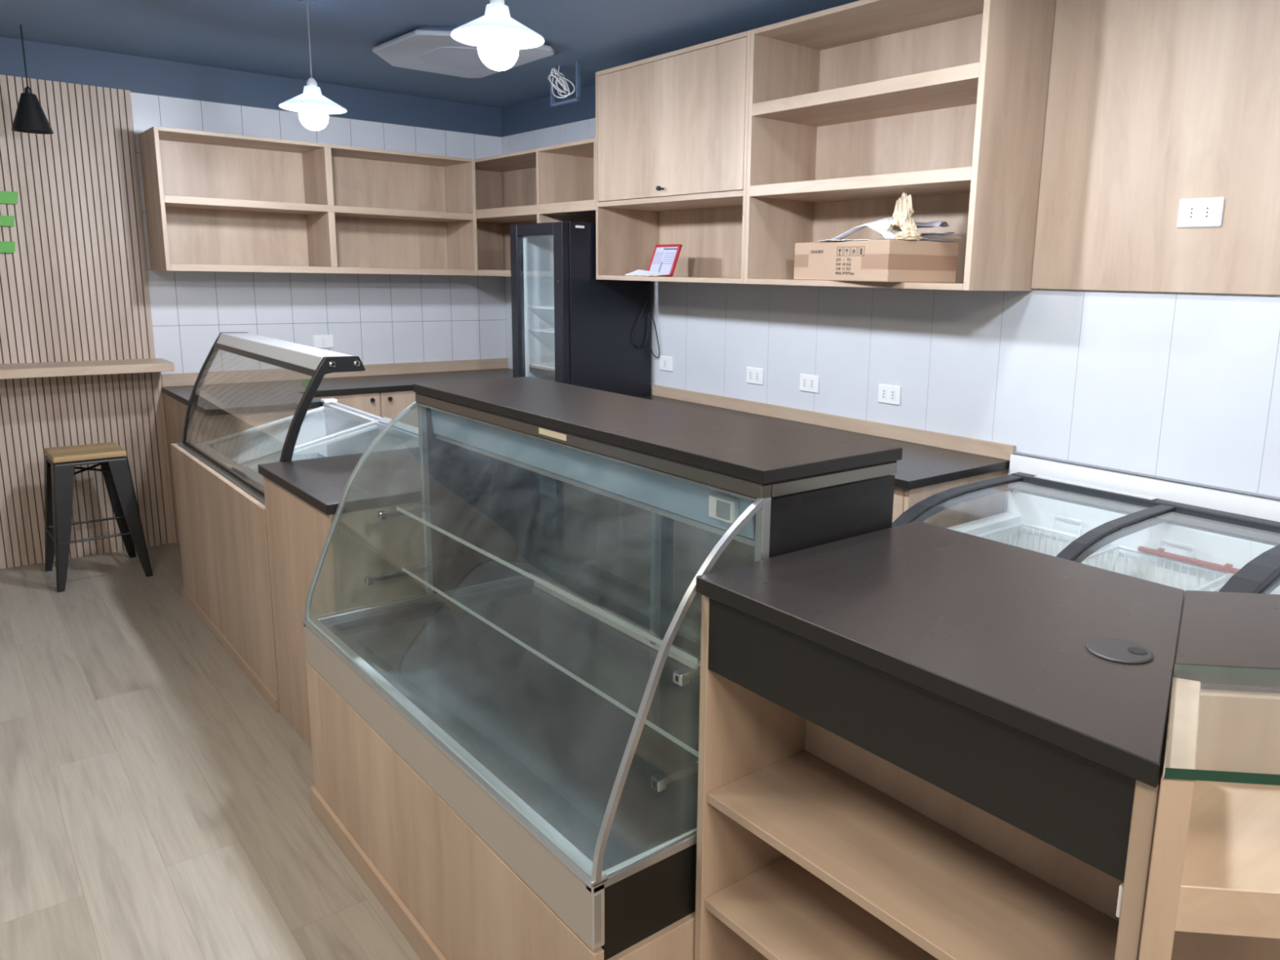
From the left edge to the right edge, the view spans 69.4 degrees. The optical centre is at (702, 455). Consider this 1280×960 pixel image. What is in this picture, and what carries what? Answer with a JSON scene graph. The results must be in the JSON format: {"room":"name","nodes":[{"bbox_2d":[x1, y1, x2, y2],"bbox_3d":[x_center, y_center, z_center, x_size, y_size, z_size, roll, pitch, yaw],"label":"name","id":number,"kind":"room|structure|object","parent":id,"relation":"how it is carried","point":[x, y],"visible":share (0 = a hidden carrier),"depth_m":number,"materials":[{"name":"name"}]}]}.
{"room":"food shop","nodes":[
{"label":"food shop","id":0,"kind":"room"},
{"bbox_2d":[0,36,506,542],"bbox_3d":[-3.640,-0.698,4.496,6.100,2.600,0.100,-8,14,-39],"label":"wall","id":1,"kind":"structure","parent":0,"point":[375,318],"depth_m":5.40,"materials":[{"name":"white tile"}]},
{"bbox_2d":[0,74,177,568],"bbox_3d":[-3.913,-0.558,4.210,2.488,2.425,0.020,-8,14,-39],"label":"wall panel","id":2,"kind":"object","parent":1,"relation":"attached to","point":[74,285],"visible":0.85,"depth_m":4.74,"materials":[{"name":"brown wood"}]},
{"bbox_2d":[0,191,17,253],"bbox_3d":[-3.439,-1.134,4.475,0.216,0.292,0.022,-8,14,-39],"label":"sign letter","id":3,"kind":"object","parent":2,"relation":"attached to","point":[6,197],"visible":1,"depth_m":4.50,"materials":[{"name":"green"}]},
{"bbox_2d":[0,358,174,378],"bbox_3d":[-3.810,-0.348,4.130,2.500,0.044,0.310,-8,14,-39],"label":"bar shelf","id":4,"kind":"object","parent":2,"relation":"attached to","point":[13,371],"visible":1,"depth_m":4.60,"materials":[{"name":"brown wood"}]},
{"bbox_2d":[137,126,478,275],"bbox_3d":[-2.171,-1.397,5.276,1.710,0.695,0.400,-8,14,-39],"label":"wall shelf","id":5,"kind":"object","parent":1,"relation":"attached to","point":[214,202],"visible":1,"depth_m":5.26,"materials":[{"name":"brown wood"}]},
{"bbox_2d":[312,334,333,348],"bbox_3d":[-2.293,-0.688,5.581,0.120,0.080,0.011,-8,14,-39],"label":"wall socket","id":6,"kind":"object","parent":1,"relation":"attached to","point":[320,341],"visible":0.91,"depth_m":5.58,"materials":[{"name":"white plastic"}]},
{"bbox_2d":[160,358,507,386],"bbox_3d":[-2.158,-0.524,5.723,2.108,0.069,0.019,-8,14,-39],"label":"backsplash","id":7,"kind":"structure","parent":1,"relation":"attached to","point":[283,374],"depth_m":5.65,"materials":[{"name":"brown wood"}]},
{"bbox_2d":[0,542,700,959],"bbox_3d":[-0.770,1.344,1.387,6.100,0.100,9.100,-8,14,-39],"label":"floor","id":8,"kind":"structure","parent":0,"point":[155,805],"depth_m":2.75,"materials":[{"name":"grey wood"}]},
{"bbox_2d":[44,441,152,592],"bbox_3d":[-3.066,0.285,4.630,0.400,0.642,0.426,-9,15,-41],"label":"bar stool","id":9,"kind":"object","parent":8,"relation":"on","point":[60,462],"visible":1,"depth_m":4.55,"materials":[{"name":"wood"},{"name":"black metal"}]},
{"bbox_2d":[170,440,280,712],"bbox_3d":[-1.704,0.390,3.973,0.719,0.741,1.482,-8,14,-39],"label":"counter","id":10,"kind":"object","parent":8,"relation":"on","point":[223,534],"depth_m":3.61,"materials":[{"name":"brown wood"}]},
{"bbox_2d":[177,332,418,505],"bbox_3d":[-1.669,0.117,3.929,0.713,1.195,1.455,-8,14,-39],"label":"display","id":11,"kind":"object","parent":10,"relation":"in","point":[335,428],"visible":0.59,"depth_m":4.02,"materials":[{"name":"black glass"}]},
{"bbox_2d":[160,358,512,546],"bbox_3d":[-1.842,-0.008,5.428,2.113,0.957,1.032,-8,14,-39],"label":"base cabinet","id":12,"kind":"object","parent":8,"relation":"on","point":[231,402],"visible":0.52,"depth_m":5.18,"materials":[{"name":"brown wood"}]},
{"bbox_2d":[185,391,324,416],"bbox_3d":[-2.244,-0.261,4.629,0.540,0.030,0.434,-8,14,-39],"label":"countertop","id":13,"kind":"structure","parent":12,"relation":"on","point":[219,406],"depth_m":4.53,"materials":[{"name":"black laminate"}]},
{"bbox_2d":[161,368,512,404],"bbox_3d":[-1.975,-0.429,5.515,2.113,0.030,0.597,-8,14,-39],"label":"countertop","id":14,"kind":"structure","parent":12,"relation":"on","point":[398,382],"depth_m":5.29,"materials":[{"name":"black laminate"}]},
{"bbox_2d":[257,447,425,750],"bbox_3d":[-1.020,0.488,3.134,0.678,0.898,0.677,-8,14,-39],"label":"counter","id":15,"kind":"object","parent":8,"relation":"on","point":[302,497],"visible":0.31,"depth_m":2.81,"materials":[{"name":"brown wood"}]},
{"bbox_2d":[257,447,421,515],"bbox_3d":[-1.011,0.062,3.051,0.678,0.030,0.677,-8,14,-39],"label":"countertop","id":16,"kind":"structure","parent":15,"relation":"on","point":[392,477],"depth_m":2.90,"materials":[{"name":"black laminate"}]},
{"bbox_2d":[306,662,695,959],"bbox_3d":[-0.389,0.886,2.320,0.714,0.454,1.467,-8,14,-39],"label":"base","id":17,"kind":"object","parent":8,"relation":"on","point":[451,895],"depth_m":2.06,"materials":[{"name":"brown wood"}]},
{"bbox_2d":[302,376,902,959],"bbox_3d":[-0.367,0.365,2.233,0.736,0.933,1.472,-8,14,-39],"label":"case","id":18,"kind":"object","parent":17,"relation":"on","point":[567,742],"visible":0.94,"depth_m":2.14,"materials":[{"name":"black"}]},
{"bbox_2d":[323,578,700,871],"bbox_3d":[-0.367,0.566,2.272,0.670,0.030,1.420,-8,14,-39],"label":"steel tray","id":19,"kind":"object","parent":18,"relation":"on","point":[558,744],"depth_m":2.21,"materials":[{"name":"silver metal"}]},
{"bbox_2d":[413,376,902,484],"bbox_3d":[-0.223,-0.100,2.258,0.382,0.025,1.472,-8,14,-39],"label":"countertop","id":20,"kind":"structure","parent":18,"relation":"on","point":[758,451],"depth_m":1.99,"materials":[{"name":"black laminate"}]},
{"bbox_2d":[510,221,651,396],"bbox_3d":[-0.675,-0.359,5.148,0.569,1.800,0.538,-8,14,-39],"label":"fridge","id":21,"kind":"object","parent":8,"relation":"on","point":[570,326],"visible":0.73,"depth_m":4.93,"materials":[{"name":"black metal"}]},
{"bbox_2d":[632,302,659,358],"bbox_3d":[-0.308,-0.681,5.010,0.152,0.304,0.043,-3,12,-19],"label":"power cable","id":22,"kind":"object","parent":21,"relation":"attached to","point":[649,313],"visible":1,"depth_m":5.02,"materials":[{"name":"black plastic"}]},
{"bbox_2d":[636,384,1015,528],"bbox_3d":[0.205,0.283,4.180,0.629,0.945,2.235,-8,14,-39],"label":"base cabinet","id":23,"kind":"object","parent":8,"relation":"on","point":[931,463],"visible":0.09,"depth_m":3.57,"materials":[{"name":"brown laminate"}]},
{"bbox_2d":[636,395,1009,489],"bbox_3d":[0.211,-0.110,4.106,0.629,0.030,2.228,-8,14,-39],"label":"countertop","id":24,"kind":"structure","parent":23,"relation":"on","point":[920,465],"depth_m":3.47,"materials":[{"name":"black laminate"}]},
{"bbox_2d":[694,520,1184,959],"bbox_3d":[0.445,0.746,1.519,0.593,1.069,0.750,-8,14,-39],"label":"counter","id":25,"kind":"object","parent":8,"relation":"on","point":[918,740],"depth_m":1.37,"materials":[{"name":"black laminate"}]},
{"bbox_2d":[704,855,937,959],"bbox_3d":[0.322,0.833,1.440,0.241,0.018,0.703,-8,14,-39],"label":"shelf","id":26,"kind":"object","parent":25,"relation":"attached to","point":[783,910],"depth_m":1.58,"materials":[{"name":"brown wood"}]},
{"bbox_2d":[706,750,1119,959],"bbox_3d":[0.326,0.632,1.400,0.241,0.018,0.703,-8,14,-39],"label":"shelf","id":27,"kind":"object","parent":25,"relation":"attached to","point":[955,894],"depth_m":1.40,"materials":[{"name":"brown wood"}]},
{"bbox_2d":[696,520,1184,787],"bbox_3d":[0.455,0.239,1.420,0.593,0.028,0.750,-8,14,-39],"label":"countertop","id":28,"kind":"structure","parent":25,"relation":"on","point":[998,631],"depth_m":1.34,"materials":[{"name":"black laminate"}]},
{"bbox_2d":[892,471,1279,677],"bbox_3d":[1.294,0.609,2.664,0.840,0.812,1.430,-8,14,-39],"label":"chest freezer","id":29,"kind":"object","parent":8,"relation":"on","point":[1104,528],"visible":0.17,"depth_m":2.97,"materials":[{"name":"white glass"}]},
{"bbox_2d":[975,515,1111,569],"bbox_3d":[1.013,0.424,3.004,0.646,0.355,0.331,-8,14,-39],"label":"wire basket","id":30,"kind":"object","parent":29,"relation":"on","point":[1049,535],"depth_m":3.22,"materials":[{"name":"white metal"}]},
{"bbox_2d":[1080,538,1234,596],"bbox_3d":[1.248,0.482,2.731,0.647,0.355,0.360,-8,14,-39],"label":"wire basket","id":31,"kind":"object","parent":29,"relation":"on","point":[1129,561],"depth_m":2.92,"materials":[{"name":"white metal"}]},
{"bbox_2d":[1137,546,1239,573],"bbox_3d":[1.512,0.322,2.837,0.019,0.024,0.340,-8,14,-39],"label":"scraper","id":32,"kind":"object","parent":29,"relation":"in","point":[1160,552],"visible":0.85,"depth_m":2.84,"materials":[{"name":"red plastic"}]},
{"bbox_2d":[1210,583,1279,594],"bbox_3d":[1.486,0.541,2.454,0.646,0.355,0.340,-8,14,-39],"label":"wire basket","id":33,"kind":"object","parent":29,"relation":"on","point":[1277,591],"depth_m":2.67,"materials":[{"name":"white metal"}]},
{"bbox_2d":[1137,590,1279,959],"bbox_3d":[0.994,0.804,1.288,1.019,1.065,0.582,2,11,5],"label":"display case","id":34,"kind":"object","parent":8,"relation":"on","point":[1213,891],"depth_m":1.12,"materials":[{"name":"brown wood"}]},
{"bbox_2d":[1173,590,1279,688],"bbox_3d":[1.076,0.272,1.318,0.899,0.028,0.308,2,11,5],"label":"countertop","id":35,"kind":"structure","parent":34,"relation":"on","point":[1217,628],"depth_m":1.30,"materials":[{"name":"black laminate"}]},
{"bbox_2d":[1174,780,1279,938],"bbox_3d":[0.994,0.474,1.058,0.966,0.055,0.246,2,11,5],"label":"shelf","id":36,"kind":"object","parent":34,"relation":"attached to","point":[1228,884],"depth_m":1.01,"materials":[{"name":"brown wood"}]},
{"bbox_2d":[0,0,859,108],"bbox_3d":[-0.717,-1.305,0.868,6.100,0.100,9.100,-8,14,-39],"label":"ceiling","id":37,"kind":"structure","parent":0,"point":[262,37],"depth_m":4.14,"materials":[{"name":"blue paint"}]},
{"bbox_2d":[11,24,53,133],"bbox_3d":[-3.090,-1.722,4.216,0.160,0.461,0.160,-8,14,-39],"label":"pendant lamp","id":38,"kind":"object","parent":37,"relation":"hanging from","point":[30,117],"visible":1,"depth_m":4.21,"materials":[{"name":"black metal"}]},
{"bbox_2d":[279,0,346,130],"bbox_3d":[-1.590,-1.581,3.745,0.256,0.498,0.256,-8,14,-39],"label":"pendant lamp","id":39,"kind":"object","parent":37,"relation":"hanging from","point":[313,108],"visible":1,"depth_m":3.74,"materials":[{"name":"white"}]},
{"bbox_2d":[306,77,317,86],"bbox_3d":[-1.592,-1.494,3.762,0.040,0.088,0.040,-8,14,-39],"label":"bulb socket","id":40,"kind":"object","parent":39,"relation":"attached to","point":[311,82],"depth_m":3.74,"materials":[{"name":"white plastic"}]},
{"bbox_2d":[372,26,555,78],"bbox_3d":[-1.193,-1.941,4.446,0.658,0.046,0.877,-8,14,-39],"label":"air conditioner","id":41,"kind":"object","parent":37,"relation":"attached to","point":[428,49],"visible":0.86,"depth_m":4.39,"materials":[{"name":"grey plastic"}]},
{"bbox_2d":[417,46,488,71],"bbox_3d":[-1.166,-1.925,4.469,0.362,0.006,0.482,-8,14,-39],"label":"grille","id":42,"kind":"object","parent":41,"relation":"attached to","point":[462,58],"depth_m":4.46,"materials":[{"name":"grey plastic"}]},
{"bbox_2d":[450,0,544,71],"bbox_3d":[-0.571,-1.331,2.559,0.256,0.494,0.256,-8,14,-39],"label":"pendant lamp","id":43,"kind":"object","parent":37,"relation":"hanging from","point":[498,37],"visible":1,"depth_m":2.56,"materials":[{"name":"white"}]},
{"bbox_2d":[489,0,504,4],"bbox_3d":[-0.573,-1.246,2.576,0.040,0.088,0.040,-8,14,-39],"label":"bulb socket","id":44,"kind":"object","parent":43,"relation":"attached to","point":[491,2],"depth_m":2.55,"materials":[{"name":"white plastic"}]},
{"bbox_2d":[547,60,580,106],"bbox_3d":[-0.727,-1.919,4.758,0.064,0.193,0.262,-8,14,-39],"label":"cable bundle","id":45,"kind":"object","parent":37,"relation":"hanging from","point":[551,78],"visible":1,"depth_m":4.75,"materials":[{"name":"white plastic"}]},
{"bbox_2d":[501,84,1279,512],"bbox_3d":[1.584,-0.300,2.994,0.100,2.600,9.000,-8,14,-39],"label":"wall","id":46,"kind":"structure","parent":0,"point":[1184,386],"depth_m":3.44,"materials":[{"name":"white tile"}]},
{"bbox_2d":[475,137,595,276],"bbox_3d":[-0.941,-1.407,5.453,0.400,0.695,1.712,-8,14,-39],"label":"wall shelf","id":47,"kind":"object","parent":46,"relation":"attached to","point":[557,183],"visible":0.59,"depth_m":5.39,"materials":[{"name":"brown wood"}]},
{"bbox_2d":[658,355,672,372],"bbox_3d":[-0.199,-0.499,5.021,0.012,0.080,0.118,-8,14,-39],"label":"wall socket","id":48,"kind":"object","parent":46,"relation":"attached to","point":[665,362],"visible":1,"depth_m":5.01,"materials":[{"name":"white plastic"}]},
{"bbox_2d":[595,30,751,284],"bbox_3d":[-0.039,-1.330,4.349,0.439,1.007,1.123,-8,14,-39],"label":"upper cabinet","id":49,"kind":"object","parent":46,"relation":"attached to","point":[672,126],"visible":0.79,"depth_m":4.30,"materials":[{"name":"brown wood"}]},
{"bbox_2d":[625,269,667,275],"bbox_3d":[-0.272,-0.893,4.511,0.085,0.030,0.250,-8,14,-39],"label":"paper sheet","id":50,"kind":"object","parent":49,"relation":"on","point":[638,272],"visible":1,"depth_m":4.52,"materials":[{"name":"white paper"}]},
{"bbox_2d":[647,244,682,276],"bbox_3d":[-0.191,-0.966,4.575,0.070,0.159,0.230,-6,13,-34],"label":"framed certificate","id":51,"kind":"object","parent":49,"relation":"on","point":[664,258],"visible":0.87,"depth_m":4.56,"materials":[{"name":"red"}]},
{"bbox_2d":[746,366,763,385],"bbox_3d":[0.255,-0.387,4.493,0.012,0.080,0.118,-8,14,-39],"label":"wall socket","id":52,"kind":"object","parent":46,"relation":"attached to","point":[754,375],"visible":1,"depth_m":4.49,"materials":[{"name":"white plastic"}]},
{"bbox_2d":[799,373,818,393],"bbox_3d":[0.488,-0.329,4.221,0.012,0.080,0.118,-8,14,-39],"label":"wall socket","id":53,"kind":"object","parent":46,"relation":"attached to","point":[808,383],"visible":1,"depth_m":4.22,"materials":[{"name":"white plastic"}]},
{"bbox_2d":[652,384,1015,460],"bbox_3d":[0.448,-0.185,4.288,0.019,0.057,2.235,-8,14,-39],"label":"backsplash","id":54,"kind":"structure","parent":46,"relation":"attached to","point":[963,444],"depth_m":4.04,"materials":[{"name":"brown wood"}]},
{"bbox_2d":[877,383,901,405],"bbox_3d":[0.785,-0.256,3.876,0.012,0.080,0.118,-8,14,-39],"label":"wall socket","id":55,"kind":"object","parent":46,"relation":"attached to","point":[888,394],"visible":1,"depth_m":3.87,"materials":[{"name":"white plastic"}]},
{"bbox_2d":[743,0,1056,291],"bbox_3d":[0.696,-1.187,3.518,0.400,1.075,1.111,-8,14,-39],"label":"wall shelf","id":56,"kind":"object","parent":46,"relation":"attached to","point":[854,105],"visible":0.95,"depth_m":3.53,"materials":[{"name":"brown wood"}]},
{"bbox_2d":[793,240,958,283],"bbox_3d":[0.646,-0.749,3.576,0.326,0.146,0.623,-5,13,-28],"label":"cardboard box","id":57,"kind":"object","parent":56,"relation":"on","point":[870,260],"visible":1,"depth_m":3.35,"materials":[{"name":"beige cardboard"}]},
{"bbox_2d":[817,217,902,241],"bbox_3d":[0.595,-0.850,3.462,0.160,0.090,0.350,-8,14,-39],"label":"paper sheet","id":58,"kind":"object","parent":57,"relation":"on","point":[881,226],"visible":0.83,"depth_m":3.39,"materials":[{"name":"white paper"}]},
{"bbox_2d":[880,187,916,236],"bbox_3d":[0.713,-0.884,3.333,0.075,0.182,0.125,-8,14,-39],"label":"wrapping","id":59,"kind":"object","parent":58,"relation":"on","point":[903,211],"visible":0.94,"depth_m":3.33,"materials":[{"name":"beige plastic"}]},
{"bbox_2d":[893,230,922,240],"bbox_3d":[0.736,-0.785,3.288,0.133,0.036,0.079,-8,14,-39],"label":"wrapping","id":60,"kind":"object","parent":57,"relation":"on","point":[908,235],"visible":0.92,"depth_m":3.26,"materials":[{"name":"beige plastic"}]},
{"bbox_2d":[878,221,955,241],"bbox_3d":[0.816,-0.844,3.479,0.180,0.074,0.270,-8,14,-39],"label":"bag","id":61,"kind":"object","parent":57,"relation":"on","point":[932,224],"visible":0.53,"depth_m":3.39,"materials":[{"name":"grey plastic"}]},
{"bbox_2d":[1008,451,1279,521],"bbox_3d":[2.019,0.241,2.456,0.035,0.085,2.664,-8,14,-39],"label":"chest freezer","id":62,"kind":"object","parent":46,"relation":"attached to","point":[1268,508],"depth_m":3.05,"materials":[{"name":"white plastic"}]},
{"bbox_2d":[1031,0,1279,295],"bbox_3d":[2.052,-0.913,2.229,0.020,1.066,2.648,-8,14,-39],"label":"wood wall panel","id":63,"kind":"object","parent":46,"relation":"attached to","point":[1153,105],"visible":1,"depth_m":2.93,"materials":[{"name":"brown wood"}]},
{"bbox_2d":[1176,196,1224,227],"bbox_3d":[1.539,-0.750,2.851,0.012,0.088,0.132,-8,14,-39],"label":"wall socket","id":64,"kind":"object","parent":63,"relation":"attached to","point":[1205,211],"visible":1,"depth_m":2.85,"materials":[{"name":"white plastic"}]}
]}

